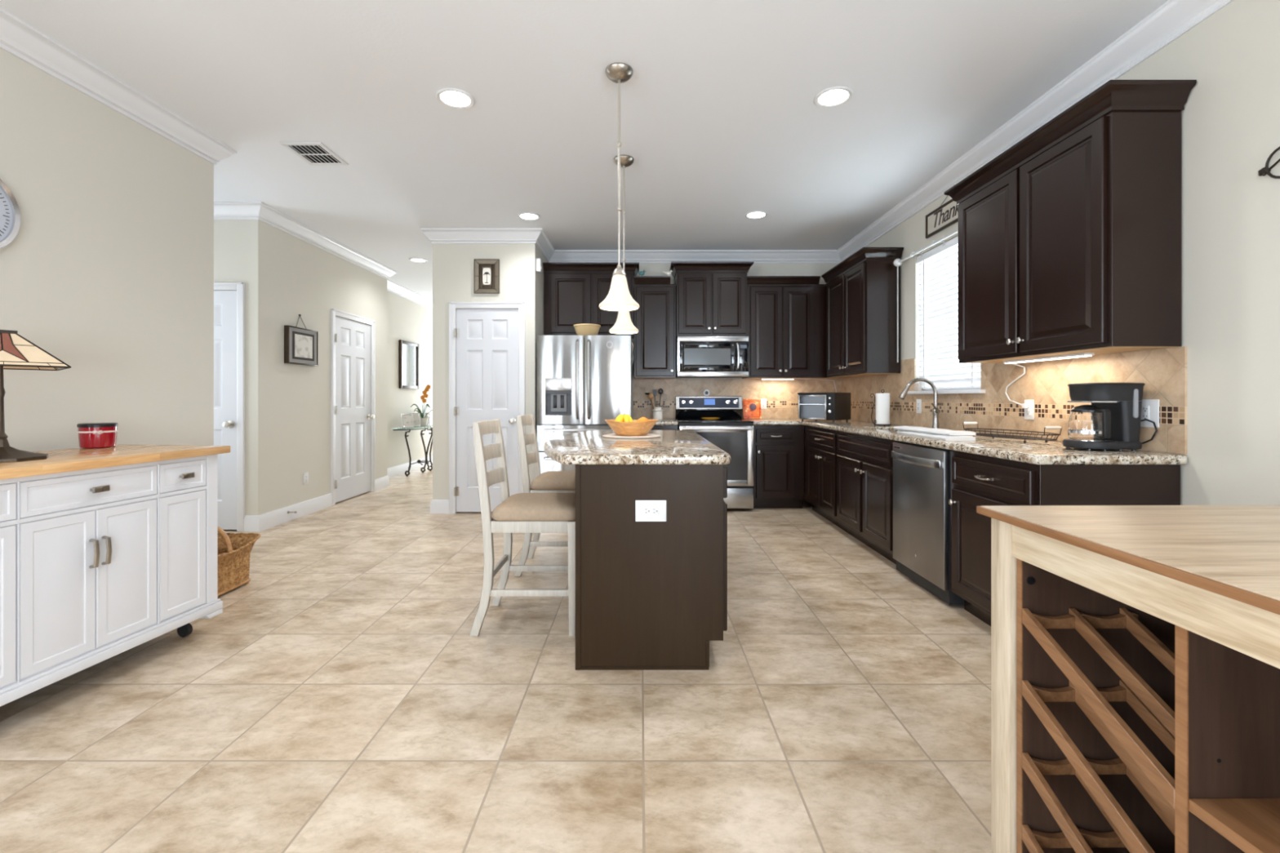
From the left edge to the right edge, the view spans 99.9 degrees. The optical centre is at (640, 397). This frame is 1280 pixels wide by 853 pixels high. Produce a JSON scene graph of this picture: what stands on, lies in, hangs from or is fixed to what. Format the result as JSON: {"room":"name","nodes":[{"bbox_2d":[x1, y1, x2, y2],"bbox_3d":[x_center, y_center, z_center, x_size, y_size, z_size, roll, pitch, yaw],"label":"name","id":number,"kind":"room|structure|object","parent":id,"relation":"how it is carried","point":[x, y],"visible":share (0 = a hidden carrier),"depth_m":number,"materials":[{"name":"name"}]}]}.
{"room":"kitchen","nodes":[
{"label":"kitchen","id":0,"kind":"room"},
{"bbox_2d":[0,48,213,451],"bbox_3d":[-3.710,-0.255,1.975,1.780,2.820,3.150,0,0,0],"label":"wall","id":1,"kind":"structure","parent":0,"point":[108,269],"depth_m":2.82,"materials":[{"name":"paint"}]},
{"bbox_2d":[0,178,21,249],"bbox_3d":[-2.800,-0.800,2.225,0.039,0.390,0.390,0,0,0],"label":"wall clock","id":2,"kind":"object","parent":1,"relation":"attached to","point":[10,213],"visible":1,"depth_m":2.37,"materials":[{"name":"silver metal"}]},
{"bbox_2d":[0,7,236,164],"bbox_3d":[-3.666,-1.603,2.019,1.868,0.125,3.238,0,0,0],"label":"trim","id":3,"kind":"structure","parent":1,"relation":"attached to","point":[18,37],"depth_m":2.76,"materials":[{"name":"paint"}]},
{"bbox_2d":[213,219,267,515],"bbox_3d":[-3.955,-0.255,4.710,1.290,2.820,0.120,0,0,0],"label":"wall","id":4,"kind":"structure","parent":0,"point":[240,246],"depth_m":4.65,"materials":[{"name":"paint"}]},
{"bbox_2d":[213,282,244,531],"bbox_3d":[-3.877,0.082,4.648,0.909,2.147,0.128,0,0,0],"label":"door","id":5,"kind":"structure","parent":4,"relation":"in","point":[228,305],"depth_m":4.65,"materials":[{"name":"paint"}]},
{"bbox_2d":[267,224,386,512],"bbox_3d":[-3.540,-0.255,5.895,0.460,2.820,2.250,0,0,0],"label":"wall","id":6,"kind":"structure","parent":0,"point":[304,279],"depth_m":5.34,"materials":[{"name":"paint"}]},
{"bbox_2d":[243,493,332,531],"bbox_3d":[-3.357,1.087,5.185,0.131,0.137,1.106,0,0,0],"label":"baseboard","id":7,"kind":"structure","parent":6,"relation":"attached to","point":[260,522],"depth_m":4.98,"materials":[{"name":"paint"}]},
{"bbox_2d":[284,314,318,365],"bbox_3d":[-3.289,-0.565,5.213,0.050,0.489,0.455,0,0,0],"label":"framed picture","id":8,"kind":"object","parent":6,"relation":"attached to","point":[300,344],"visible":1,"depth_m":5.17,"materials":[{"name":"wood"}]},
{"bbox_2d":[294,333,312,358],"bbox_3d":[-3.267,-0.496,5.213,0.002,0.216,0.271,0,0,0],"label":"print","id":9,"kind":"object","parent":8,"relation":"attached to","point":[303,342],"depth_m":5.21},
{"bbox_2d":[303,472,308,484],"bbox_3d":[-3.305,0.799,5.310,0.010,0.116,0.072,0,0,0],"label":"electrical outlet","id":10,"kind":"object","parent":6,"relation":"attached to","point":[305,474],"visible":1,"depth_m":5.30,"materials":[{"name":"white plastic"}]},
{"bbox_2d":[213,201,432,309],"bbox_3d":[-3.911,-1.603,8.281,1.378,0.125,7.438,0,0,0],"label":"trim","id":11,"kind":"structure","parent":6,"relation":"attached to","point":[260,211],"depth_m":5.28,"materials":[{"name":"paint"}]},
{"bbox_2d":[330,308,374,506],"bbox_3d":[-3.308,0.102,6.195,0.128,2.107,0.914,0,0,0],"label":"door","id":12,"kind":"structure","parent":6,"relation":"in","point":[352,342],"depth_m":6.14,"materials":[{"name":"paint"}]},
{"bbox_2d":[386,290,432,468],"bbox_3d":[-3.710,-0.255,9.510,0.120,2.820,4.980,0,0,0],"label":"wall","id":13,"kind":"structure","parent":0,"point":[407,320],"depth_m":8.33,"materials":[{"name":"paint"}]},
{"bbox_2d":[374,455,432,490],"bbox_3d":[-3.471,1.087,9.326,0.358,0.137,5.348,0,0,0],"label":"baseboard","id":14,"kind":"structure","parent":13,"relation":"attached to","point":[381,482],"depth_m":7.96,"materials":[{"name":"paint"}]},
{"bbox_2d":[399,339,418,389],"bbox_3d":[-3.630,-0.507,8.430,0.039,0.735,0.660,0,0,0],"label":"framed mirror","id":15,"kind":"object","parent":13,"relation":"attached to","point":[408,351],"visible":1,"depth_m":8.40,"materials":[{"name":"brown metal"}]},
{"bbox_2d":[432,243,547,513],"bbox_3d":[-1.569,-0.255,8.685,1.023,2.820,6.630,0,0,0],"label":"wall","id":16,"kind":"structure","parent":0,"point":[453,264],"depth_m":5.37,"materials":[{"name":"paint"}]},
{"bbox_2d":[430,499,448,513],"bbox_3d":[-2.004,1.087,8.676,0.188,0.137,6.648,0,0,0],"label":"baseboard","id":17,"kind":"structure","parent":16,"relation":"attached to","point":[437,506],"depth_m":5.35,"materials":[{"name":"paint"}]},
{"bbox_2d":[448,302,524,513],"bbox_3d":[-1.533,0.102,5.368,0.754,2.107,0.128,0,0,0],"label":"door","id":18,"kind":"structure","parent":16,"relation":"in","point":[491,343],"depth_m":5.37,"materials":[{"name":"paint"}]},
{"bbox_2d":[474,258,499,293],"bbox_3d":[-1.534,-1.209,5.357,0.250,0.340,0.024,0,0,0],"label":"framed picture","id":19,"kind":"object","parent":16,"relation":"attached to","point":[486,271],"visible":1,"depth_m":5.35,"materials":[{"name":"brown wood"}]},
{"bbox_2d":[536,257,542,272],"bbox_3d":[-1.031,-1.343,5.460,0.052,0.135,0.068,0,0,0],"label":"sensor","id":20,"kind":"object","parent":16,"relation":"attached to","point":[539,268],"visible":1,"depth_m":5.43,"materials":[{"name":"white plastic"}]},
{"bbox_2d":[420,0,1234,262],"bbox_3d":[0.066,-1.603,3.750,4.468,0.125,16.500,0,0,0],"label":"trim","id":21,"kind":"structure","parent":16,"relation":"attached to","point":[1172,20],"depth_m":3.79,"materials":[{"name":"paint"}]},
{"bbox_2d":[0,464,991,852],"bbox_3d":[-1.500,1.205,3.800,8.200,0.100,17.000,0,0,0],"label":"floor","id":22,"kind":"structure","parent":0,"point":[340,698],"depth_m":1.94,"materials":[{"name":"tile"}]},
{"bbox_2d":[0,444,230,706],"bbox_3d":[-2.417,0.698,2.146,0.624,0.915,1.160,0,0,6],"label":"sideboard","id":23,"kind":"object","parent":22,"relation":"on","point":[107,553],"visible":1,"depth_m":2.13,"materials":[{"name":"white paint"}]},
{"bbox_2d":[0,329,71,462],"bbox_3d":[-2.455,-0.009,2.060,0.340,0.496,0.340,0,0,37],"label":"table lamp","id":24,"kind":"object","parent":23,"relation":"on","point":[16,352],"visible":1,"depth_m":2.05,"materials":[{"name":"brown metal"}]},
{"bbox_2d":[76,422,118,448],"bbox_3d":[-2.598,0.180,2.575,0.144,0.116,0.140,0,0,-10],"label":"jar candle","id":25,"kind":"object","parent":23,"relation":"on","point":[91,435],"visible":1,"depth_m":2.53,"materials":[{"name":"red glass"}]},
{"bbox_2d":[217,526,260,595],"bbox_3d":[-2.575,0.949,3.165,0.368,0.412,0.499,0,0,0],"label":"wicker basket","id":26,"kind":"object","parent":22,"relation":"on","point":[234,549],"visible":0.39,"depth_m":3.25,"materials":[{"name":"brown wicker"}]},
{"bbox_2d":[392,426,432,476],"bbox_3d":[-3.445,0.802,8.320,0.350,0.706,1.040,0,0,0],"label":"console table","id":27,"kind":"object","parent":22,"relation":"on","point":[419,461],"visible":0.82,"depth_m":8.29,"materials":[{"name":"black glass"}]},
{"bbox_2d":[400,413,413,427],"bbox_3d":[-3.478,0.344,8.012,0.170,0.211,0.071,0,0,-38],"label":"photo frame","id":28,"kind":"object","parent":27,"relation":"on","point":[407,421],"visible":1,"depth_m":8.01,"materials":[{"name":"silver metal"}]},
{"bbox_2d":[403,415,412,426],"bbox_3d":[-3.477,0.344,8.011,0.130,0.175,0.007,0,-14,-38],"label":"photo","id":29,"kind":"object","parent":28,"relation":"attached to","point":[407,421],"depth_m":8.01},
{"bbox_2d":[408,413,421,426],"bbox_3d":[-3.508,0.344,8.342,0.170,0.211,0.071,0,0,-38],"label":"photo frame","id":30,"kind":"object","parent":27,"relation":"on","point":[416,416],"visible":0.68,"depth_m":8.36,"materials":[{"name":"silver metal"}]},
{"bbox_2d":[413,414,419,425],"bbox_3d":[-3.507,0.344,8.341,0.130,0.175,0.007,0,-14,-38],"label":"photo","id":31,"kind":"object","parent":30,"relation":"attached to","point":[415,417],"depth_m":8.35},
{"bbox_2d":[410,384,432,426],"bbox_3d":[-3.420,0.119,8.535,0.432,0.660,0.426,0,0,-29],"label":"potted orchid","id":32,"kind":"object","parent":27,"relation":"on","point":[424,421],"visible":0.96,"depth_m":8.53,"materials":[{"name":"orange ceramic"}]},
{"bbox_2d":[420,412,430,425],"bbox_3d":[-3.503,0.344,8.685,0.170,0.211,0.071,0,0,-27],"label":"photo frame","id":33,"kind":"object","parent":27,"relation":"on","point":[426,413],"visible":0.34,"depth_m":8.70,"materials":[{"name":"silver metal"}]},
{"bbox_2d":[469,419,575,635],"bbox_3d":[-0.571,0.637,2.805,0.541,1.035,0.430,0,0,0],"label":"counter stool","id":34,"kind":"object","parent":22,"relation":"on","point":[519,513],"visible":0.85,"depth_m":2.60,"materials":[{"name":"white wood"}]},
{"bbox_2d":[491,493,575,521],"bbox_3d":[-0.515,0.557,2.805,0.430,0.082,0.430,0,0,0],"label":"seat cushion","id":35,"kind":"object","parent":34,"relation":"on","point":[519,507],"depth_m":2.61,"materials":[{"name":"beige fabric"}]},
{"bbox_2d":[514,414,575,576],"bbox_3d":[-0.561,0.637,3.680,0.541,1.035,0.430,0,0,0],"label":"counter stool","id":36,"kind":"object","parent":22,"relation":"on","point":[550,482],"visible":0.64,"depth_m":3.48,"materials":[{"name":"white wood"}]},
{"bbox_2d":[530,471,575,489],"bbox_3d":[-0.505,0.557,3.680,0.430,0.082,0.430,0,0,0],"label":"seat cushion","id":37,"kind":"object","parent":36,"relation":"on","point":[550,480],"depth_m":3.49,"materials":[{"name":"beige fabric"}]},
{"bbox_2d":[537,335,631,474],"bbox_3d":[-0.547,0.277,5.573,0.905,1.756,0.934,0,0,0],"label":"refrigerator","id":38,"kind":"object","parent":22,"relation":"on","point":[584,382],"visible":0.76,"depth_m":5.17,"materials":[{"name":"silver metal"}]},
{"bbox_2d":[573,323,600,336],"bbox_3d":[-0.535,-0.656,5.360,0.272,0.130,0.272,0,0,0],"label":"mixing bowl","id":39,"kind":"object","parent":38,"relation":"on","point":[584,329],"visible":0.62,"depth_m":5.26,"materials":[{"name":"beige ceramic"}]},
{"bbox_2d":[631,342,633,364],"bbox_3d":[-0.084,-0.435,5.329,0.026,0.225,0.035,0,0,24],"label":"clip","id":40,"kind":"object","parent":38,"relation":"attached to","point":[631,343],"visible":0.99,"depth_m":5.33,"materials":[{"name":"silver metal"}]},
{"bbox_2d":[575,464,727,670],"bbox_3d":[0.061,0.719,3.092,0.678,0.872,1.626,0,0,0],"label":"kitchen island","id":41,"kind":"object","parent":22,"relation":"on","point":[650,595],"visible":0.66,"depth_m":2.29,"materials":[{"name":"brown wood"}]},
{"bbox_2d":[543,430,730,464],"bbox_3d":[-0.074,0.262,3.139,0.921,0.041,1.763,0,0,0],"label":"island countertop","id":42,"kind":"structure","parent":41,"relation":"on","point":[673,446],"depth_m":2.50,"materials":[{"name":"stone"}]},
{"bbox_2d":[602,433,660,438],"bbox_3d":[-0.058,0.237,3.370,0.366,0.006,0.366,0,0,0],"label":"placemat","id":43,"kind":"object","parent":42,"relation":"on","point":[612,435],"visible":0.7,"depth_m":3.27,"materials":[{"name":"fabric"}]},
{"bbox_2d":[604,419,657,435],"bbox_3d":[-0.058,0.185,3.370,0.339,0.098,0.332,0,0,0],"label":"fruit bowl","id":44,"kind":"object","parent":43,"relation":"on","point":[620,428],"visible":0.96,"depth_m":3.26,"materials":[{"name":"brown wood"}]},
{"bbox_2d":[614,413,633,422],"bbox_3d":[-0.109,0.147,3.353,0.100,0.099,0.104,0,0,-45],"label":"banana bunch","id":45,"kind":"object","parent":44,"relation":"in","point":[620,418],"visible":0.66,"depth_m":3.33,"materials":[{"name":"yellow food"}]},
{"bbox_2d":[635,500,666,521],"bbox_3d":[0.043,0.480,2.279,0.131,0.090,0.010,0,0,0],"label":"electrical outlet","id":46,"kind":"object","parent":41,"relation":"attached to","point":[645,510],"visible":1,"depth_m":2.28,"materials":[{"name":"white plastic"}]},
{"bbox_2d":[643,506,658,515],"bbox_3d":[0.043,0.480,2.277,0.067,0.034,0.004,0,0,0],"label":"receptacle","id":47,"kind":"object","parent":46,"relation":"attached to","point":[646,510],"depth_m":2.28,"materials":[{"name":"white plastic"}]},
{"bbox_2d":[650,425,677,430],"bbox_3d":[0.154,0.719,5.811,0.455,0.873,0.650,0,0,0],"label":"base cabinet","id":48,"kind":"object","parent":22,"relation":"on","point":[655,427],"visible":0.02,"depth_m":5.54,"materials":[{"name":"brown wood"}]},
{"bbox_2d":[633,418,678,425],"bbox_3d":[0.149,0.261,5.822,0.469,0.040,0.633,0,0,0],"label":"countertop","id":49,"kind":"structure","parent":48,"relation":"on","point":[664,421],"depth_m":5.51,"materials":[{"name":"beige stone"}]},
{"bbox_2d":[652,406,662,419],"bbox_3d":[0.185,0.171,5.930,0.120,0.140,0.120,0,0,0],"label":"utensil crock","id":50,"kind":"object","parent":49,"relation":"on","point":[657,414],"visible":0.98,"depth_m":5.89,"materials":[{"name":"white ceramic"}]},
{"bbox_2d":[675,395,753,508],"bbox_3d":[0.766,0.554,5.750,0.758,1.142,0.750,0,0,0],"label":"electric range","id":51,"kind":"object","parent":22,"relation":"on","point":[732,433],"visible":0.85,"depth_m":5.44,"materials":[{"name":"silver metal"}]},
{"bbox_2d":[702,389,710,395],"bbox_3d":[0.745,-0.056,6.094,0.076,0.076,0.026,0,0,0],"label":"timer","id":52,"kind":"object","parent":51,"relation":"on","point":[706,393],"visible":1,"depth_m":6.08,"materials":[{"name":"white plastic"}]},
{"bbox_2d":[701,417,719,419],"bbox_3d":[0.755,0.227,5.820,0.216,0.020,0.124,0,0,0],"label":"spoon rest","id":53,"kind":"object","parent":51,"relation":"on","point":[704,418],"visible":0.98,"depth_m":5.78,"materials":[{"name":"yellow ceramic"}]},
{"bbox_2d":[675,418,753,422],"bbox_3d":[0.766,0.245,5.739,0.758,0.016,0.593,0,0,0],"label":"cooktop","id":54,"kind":"object","parent":51,"relation":"in","point":[680,420],"depth_m":5.52,"materials":[{"name":"black glass"}]},
{"bbox_2d":[753,425,804,508],"bbox_3d":[1.421,0.719,5.811,0.537,0.873,0.650,0,0,0],"label":"base cabinet","id":55,"kind":"object","parent":22,"relation":"on","point":[779,451],"visible":0.93,"depth_m":5.52,"materials":[{"name":"brown wood"}]},
{"bbox_2d":[804,425,846,532],"bbox_3d":[1.960,0.719,5.080,0.650,0.873,0.920,0,0,0],"label":"base cabinet","id":56,"kind":"object","parent":22,"relation":"on","point":[820,444],"visible":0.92,"depth_m":4.96,"materials":[{"name":"brown wood"}]},
{"bbox_2d":[836,431,896,564],"bbox_3d":[1.963,0.719,4.095,0.644,0.873,1.050,0,0,0],"label":"base cabinet","id":57,"kind":"object","parent":22,"relation":"on","point":[864,464],"visible":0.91,"depth_m":3.99,"materials":[{"name":"brown wood"}]},
{"bbox_2d":[743,418,1186,464],"bbox_3d":[1.720,0.261,4.191,1.137,0.040,3.893,0,0,0],"label":"countertop","id":58,"kind":"structure","parent":57,"relation":"on","point":[1033,451],"depth_m":2.63,"materials":[{"name":"beige stone"}]},
{"bbox_2d":[742,399,761,418],"bbox_3d":[1.262,0.128,6.102,0.204,0.225,0.063,0,0,0],"label":"cookbook","id":59,"kind":"object","parent":58,"relation":"on","point":[751,407],"visible":0.93,"depth_m":6.09,"materials":[{"name":"orange paper"}]},
{"bbox_2d":[749,403,756,410],"bbox_3d":[1.272,0.105,6.093,0.080,0.080,0.001,0,-10,0],"label":"picture","id":60,"kind":"object","parent":59,"relation":"attached to","point":[753,406],"depth_m":6.09},
{"bbox_2d":[797,392,850,422],"bbox_3d":[1.819,0.095,5.600,0.398,0.292,0.612,0,0,-42],"label":"toaster oven","id":61,"kind":"object","parent":58,"relation":"on","point":[833,406],"visible":0.98,"depth_m":5.39,"materials":[{"name":"metal"}]},
{"bbox_2d":[870,389,891,426],"bbox_3d":[2.064,0.085,4.605,0.153,0.312,0.138,0,0,39],"label":"paper towel holder","id":62,"kind":"object","parent":58,"relation":"on","point":[882,400],"visible":1,"depth_m":4.55,"materials":[{"name":"paper"}]},
{"bbox_2d":[898,377,940,428],"bbox_3d":[2.083,0.045,4.003,0.306,0.390,0.096,0,0,0],"label":"kitchen faucet","id":63,"kind":"object","parent":58,"relation":"on","point":[935,411],"visible":0.86,"depth_m":4.01,"materials":[{"name":"silver metal"}]},
{"bbox_2d":[896,430,976,440],"bbox_3d":[1.795,0.228,3.310,0.177,0.026,0.620,0,0,2],"label":"sink","id":64,"kind":"object","parent":58,"relation":"on","point":[940,437],"visible":0.71,"depth_m":3.09,"materials":[{"name":"white ceramic"}]},
{"bbox_2d":[893,426,976,435],"bbox_3d":[1.804,0.202,3.345,0.167,0.022,0.610,0,0,-3],"label":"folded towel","id":65,"kind":"object","parent":64,"relation":"on","point":[915,428],"visible":1,"depth_m":3.25,"materials":[{"name":"white fabric"}]},
{"bbox_2d":[962,422,1062,443],"bbox_3d":[2.070,0.194,3.030,0.236,0.093,0.576,0,0,-11],"label":"wire tray","id":66,"kind":"object","parent":58,"relation":"on","point":[993,435],"visible":0.9,"depth_m":2.96,"materials":[{"name":"metal"}]},
{"bbox_2d":[1062,382,1157,450],"bbox_3d":[2.134,0.086,2.482,0.291,0.309,0.230,0,0,0],"label":"coffee maker","id":67,"kind":"object","parent":58,"relation":"on","point":[1112,421],"visible":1,"depth_m":2.42,"materials":[{"name":"black plastic"}]},
{"bbox_2d":[891,440,964,604],"bbox_3d":[1.937,0.711,3.252,0.646,0.848,0.612,0,0,0],"label":"dishwasher","id":68,"kind":"object","parent":22,"relation":"on","point":[921,473],"visible":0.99,"depth_m":3.17,"materials":[{"name":"silver metal"}]},
{"bbox_2d":[948,449,1180,626],"bbox_3d":[1.960,0.719,2.605,0.650,0.873,0.660,0,0,0],"label":"base cabinet","id":69,"kind":"object","parent":22,"relation":"on","point":[975,480],"visible":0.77,"depth_m":2.45,"materials":[{"name":"brown wood"}]},
{"bbox_2d":[976,505,1279,852],"bbox_3d":[1.194,0.698,0.557,0.868,0.914,1.308,0,0,-1],"label":"table","id":70,"kind":"object","parent":22,"relation":"on","point":[1135,649],"visible":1,"depth_m":0.99,"materials":[{"name":"beige wood"}]},
{"bbox_2d":[1188,798,1279,852],"bbox_3d":[0.990,0.588,0.382,0.388,0.018,0.794,0,0,-1],"label":"shelf","id":71,"kind":"object","parent":70,"relation":"attached to","point":[1251,824],"depth_m":0.74,"materials":[{"name":"brown wood"}]},
{"bbox_2d":[0,0,1168,300],"bbox_3d":[-1.500,-1.715,3.800,8.200,0.100,17.000,0,0,0],"label":"ceiling","id":72,"kind":"structure","parent":0,"point":[721,122],"depth_m":2.97,"materials":[{"name":"paint"}]},
{"bbox_2d":[280,142,348,165],"bbox_3d":[-2.220,-1.660,3.670,0.270,0.008,0.330,0,0,0],"label":"ceiling vent","id":73,"kind":"object","parent":72,"relation":"in","point":[313,153],"visible":1,"depth_m":3.66,"materials":[{"name":"white plastic"}]},
{"bbox_2d":[408,257,427,262],"bbox_3d":[-2.690,-1.660,6.500,0.208,0.008,0.208,0,0,0],"label":"recessed light","id":74,"kind":"object","parent":72,"relation":"in","point":[413,260],"visible":1,"depth_m":6.48,"materials":[{"name":"white plastic"}]},
{"bbox_2d":[435,88,475,109],"bbox_3d":[-1.030,-1.660,2.990,0.208,0.008,0.208,0,0,0],"label":"recessed light","id":75,"kind":"object","parent":72,"relation":"in","point":[453,98],"visible":1,"depth_m":2.98,"materials":[{"name":"white plastic"}]},
{"bbox_2d":[517,212,540,220],"bbox_3d":[-1.025,-1.660,4.930,0.208,0.008,0.208,0,0,0],"label":"recessed light","id":76,"kind":"object","parent":72,"relation":"in","point":[525,215],"visible":1,"depth_m":4.93,"materials":[{"name":"white plastic"}]},
{"bbox_2d":[599,62,639,311],"bbox_3d":[-0.110,-1.060,2.740,0.208,1.208,0.208,0,0,0],"label":"pendant light","id":77,"kind":"object","parent":72,"relation":"hanging from","point":[619,298],"visible":1,"depth_m":2.71,"materials":[{"name":"white glass"}]},
{"bbox_2d":[608,155,638,333],"bbox_3d":[-0.118,-1.060,3.755,0.208,1.208,0.208,0,0,0],"label":"pendant light","id":78,"kind":"object","parent":72,"relation":"hanging from","point":[624,324],"visible":0.84,"depth_m":3.72,"materials":[{"name":"white glass"}]},
{"bbox_2d":[744,210,768,219],"bbox_3d":[1.050,-1.660,4.890,0.208,0.008,0.208,0,0,0],"label":"recessed light","id":79,"kind":"object","parent":72,"relation":"in","point":[757,214],"visible":1,"depth_m":4.88,"materials":[{"name":"white plastic"}]},
{"bbox_2d":[813,86,853,107],"bbox_3d":[1.065,-1.660,2.975,0.208,0.008,0.208,0,0,0],"label":"recessed light","id":80,"kind":"object","parent":72,"relation":"in","point":[835,96],"visible":1,"depth_m":2.97,"materials":[{"name":"white plastic"}]},
{"bbox_2d":[631,262,841,419],"bbox_3d":[0.561,-0.255,6.205,3.477,2.820,0.130,0,0,0],"label":"wall","id":81,"kind":"structure","parent":0,"point":[781,396],"depth_m":6.14,"materials":[{"name":"tile"}]},
{"bbox_2d":[542,262,639,338],"bbox_3d":[-0.534,-1.062,5.957,1.035,0.775,0.375,0,0,0],"label":"upper cabinet","id":82,"kind":"object","parent":81,"relation":"attached to","point":[574,292],"visible":0.75,"depth_m":5.81,"materials":[{"name":"brown wood"}]},
{"bbox_2d":[634,275,675,378],"bbox_3d":[0.155,-0.763,5.968,0.456,1.094,0.355,0,0,0],"label":"upper cabinet","id":83,"kind":"object","parent":81,"relation":"attached to","point":[655,319],"visible":0.99,"depth_m":5.83,"materials":[{"name":"brown wood"}]},
{"bbox_2d":[669,262,754,337],"bbox_3d":[0.767,-1.055,5.940,0.882,0.790,0.410,0,0,0],"label":"upper cabinet","id":84,"kind":"object","parent":81,"relation":"attached to","point":[711,297],"visible":0.96,"depth_m":5.78,"materials":[{"name":"brown wood"}]},
{"bbox_2d":[675,336,748,377],"bbox_3d":[0.768,-0.439,5.899,0.756,0.428,0.473,0,0,0],"label":"microwave","id":85,"kind":"object","parent":84,"relation":"attached to","point":[696,357],"visible":0.99,"depth_m":5.71,"materials":[{"name":"silver metal"}]},
{"bbox_2d":[760,399,766,408],"bbox_3d":[1.400,0.070,6.135,0.072,0.116,0.010,0,0,0],"label":"electrical outlet","id":86,"kind":"object","parent":81,"relation":"attached to","point":[763,402],"visible":1,"depth_m":6.13,"materials":[{"name":"white plastic"}]},
{"bbox_2d":[741,275,844,378],"bbox_3d":[1.720,-0.763,5.968,1.135,1.094,0.355,0,0,0],"label":"upper cabinet","id":87,"kind":"object","parent":81,"relation":"attached to","point":[787,315],"visible":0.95,"depth_m":5.83,"materials":[{"name":"brown wood"}]},
{"bbox_2d":[760,377,794,379],"bbox_3d":[1.520,-0.207,5.970,0.360,0.016,0.040,0,0,0],"label":"light","id":88,"kind":"object","parent":87,"relation":"attached to","point":[762,378],"visible":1,"depth_m":5.95,"materials":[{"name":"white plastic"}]},
{"bbox_2d":[841,0,1279,505],"bbox_3d":[2.355,-0.255,0.885,0.130,2.820,10.770,0,0,0],"label":"wall","id":89,"kind":"structure","parent":0,"point":[1230,118],"depth_m":2.17,"materials":[{"name":"paint"}]},
{"bbox_2d":[821,247,903,377],"bbox_3d":[2.112,-0.763,5.223,0.355,1.094,1.085,0,0,0],"label":"upper cabinet","id":90,"kind":"object","parent":89,"relation":"attached to","point":[862,288],"visible":1,"depth_m":4.76,"materials":[{"name":"brown wood"}]},
{"bbox_2d":[916,399,921,413],"bbox_3d":[2.285,0.070,4.420,0.010,0.116,0.072,0,0,0],"label":"electrical outlet","id":91,"kind":"object","parent":89,"relation":"attached to","point":[918,401],"visible":1,"depth_m":4.41,"materials":[{"name":"white plastic"}]},
{"bbox_2d":[893,229,958,362],"bbox_3d":[2.245,-0.767,4.055,0.109,0.925,1.268,0,0,0],"label":"curtain rod","id":92,"kind":"object","parent":89,"relation":"attached to","point":[897,262],"visible":0.57,"depth_m":4.40,"materials":[{"name":"white metal"}]},
{"bbox_2d":[925,185,958,238],"bbox_3d":[2.289,-1.416,3.930,0.022,0.282,0.750,0,0,0],"label":"word sign","id":93,"kind":"object","parent":89,"relation":"attached to","point":[945,215],"visible":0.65,"depth_m":4.08,"materials":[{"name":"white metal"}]},
{"bbox_2d":[907,383,985,394],"bbox_3d":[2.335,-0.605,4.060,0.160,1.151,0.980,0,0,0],"label":"window sill","id":94,"kind":"structure","parent":89,"relation":"in","point":[968,390],"depth_m":3.99,"materials":[{"name":"paint"}]},
{"bbox_2d":[914,383,921,391],"bbox_3d":[2.278,-0.086,4.420,0.032,0.062,0.070,0,0,0],"label":"glass block","id":95,"kind":"object","parent":94,"relation":"on","point":[917,387],"visible":0.99,"depth_m":4.39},
{"bbox_2d":[916,235,980,390],"bbox_3d":[2.328,-0.620,4.060,0.069,1.113,0.868,0,0,0],"label":"window","id":96,"kind":"structure","parent":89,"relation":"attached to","point":[939,270],"depth_m":4.16,"materials":[{"name":"white plastic"}]},
{"bbox_2d":[1024,400,1034,419],"bbox_3d":[2.285,0.070,3.165,0.010,0.116,0.075,0,0,0],"label":"electrical outlet","id":97,"kind":"object","parent":89,"relation":"attached to","point":[1029,411],"visible":1,"depth_m":3.15,"materials":[{"name":"white plastic"}]},
{"bbox_2d":[1026,404,1031,415],"bbox_3d":[2.283,0.070,3.165,0.004,0.067,0.034,0,0,0],"label":"receptacle","id":98,"kind":"object","parent":97,"relation":"attached to","point":[1028,410],"depth_m":3.16,"materials":[{"name":"white plastic"}]},
{"bbox_2d":[943,80,1196,363],"bbox_3d":[2.112,-0.763,2.822,0.355,1.094,1.215,0,0,0],"label":"upper cabinet","id":99,"kind":"object","parent":89,"relation":"attached to","point":[1069,237],"visible":0.99,"depth_m":2.40,"materials":[{"name":"brown wood"}]},
{"bbox_2d":[1003,352,1093,408],"bbox_3d":[2.206,-0.077,2.969,0.152,0.274,0.779,0,0,0],"label":"light","id":100,"kind":"object","parent":99,"relation":"attached to","point":[1085,354],"depth_m":2.93,"materials":[{"name":"white plastic"}]},
{"bbox_2d":[1004,355,1091,364],"bbox_3d":[2.152,-0.201,2.870,0.033,0.004,0.568,0,0,0],"label":"diffuser","id":101,"kind":"object","parent":100,"relation":"attached to","point":[1054,357],"depth_m":2.87,"materials":[{"name":"beige plastic"}]},
{"bbox_2d":[1140,399,1159,427],"bbox_3d":[2.285,0.070,2.430,0.010,0.125,0.115,0,0,0],"label":"electrical outlet","id":102,"kind":"object","parent":89,"relation":"attached to","point":[1150,407],"visible":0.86,"depth_m":2.41,"materials":[{"name":"white plastic"}]},
{"bbox_2d":[1142,405,1149,419],"bbox_3d":[2.283,0.070,2.430,0.004,0.067,0.034,0,0,0],"label":"receptacle","id":103,"kind":"object","parent":102,"relation":"attached to","point":[1145,409],"depth_m":2.43,"materials":[{"name":"white plastic"}]},
{"bbox_2d":[1257,146,1279,178],"bbox_3d":[2.288,-0.842,1.828,0.023,0.119,0.328,0,0,0],"label":"wall ornament","id":104,"kind":"object","parent":89,"relation":"attached to","point":[1264,171],"visible":1,"depth_m":1.96,"materials":[{"name":"black metal"}]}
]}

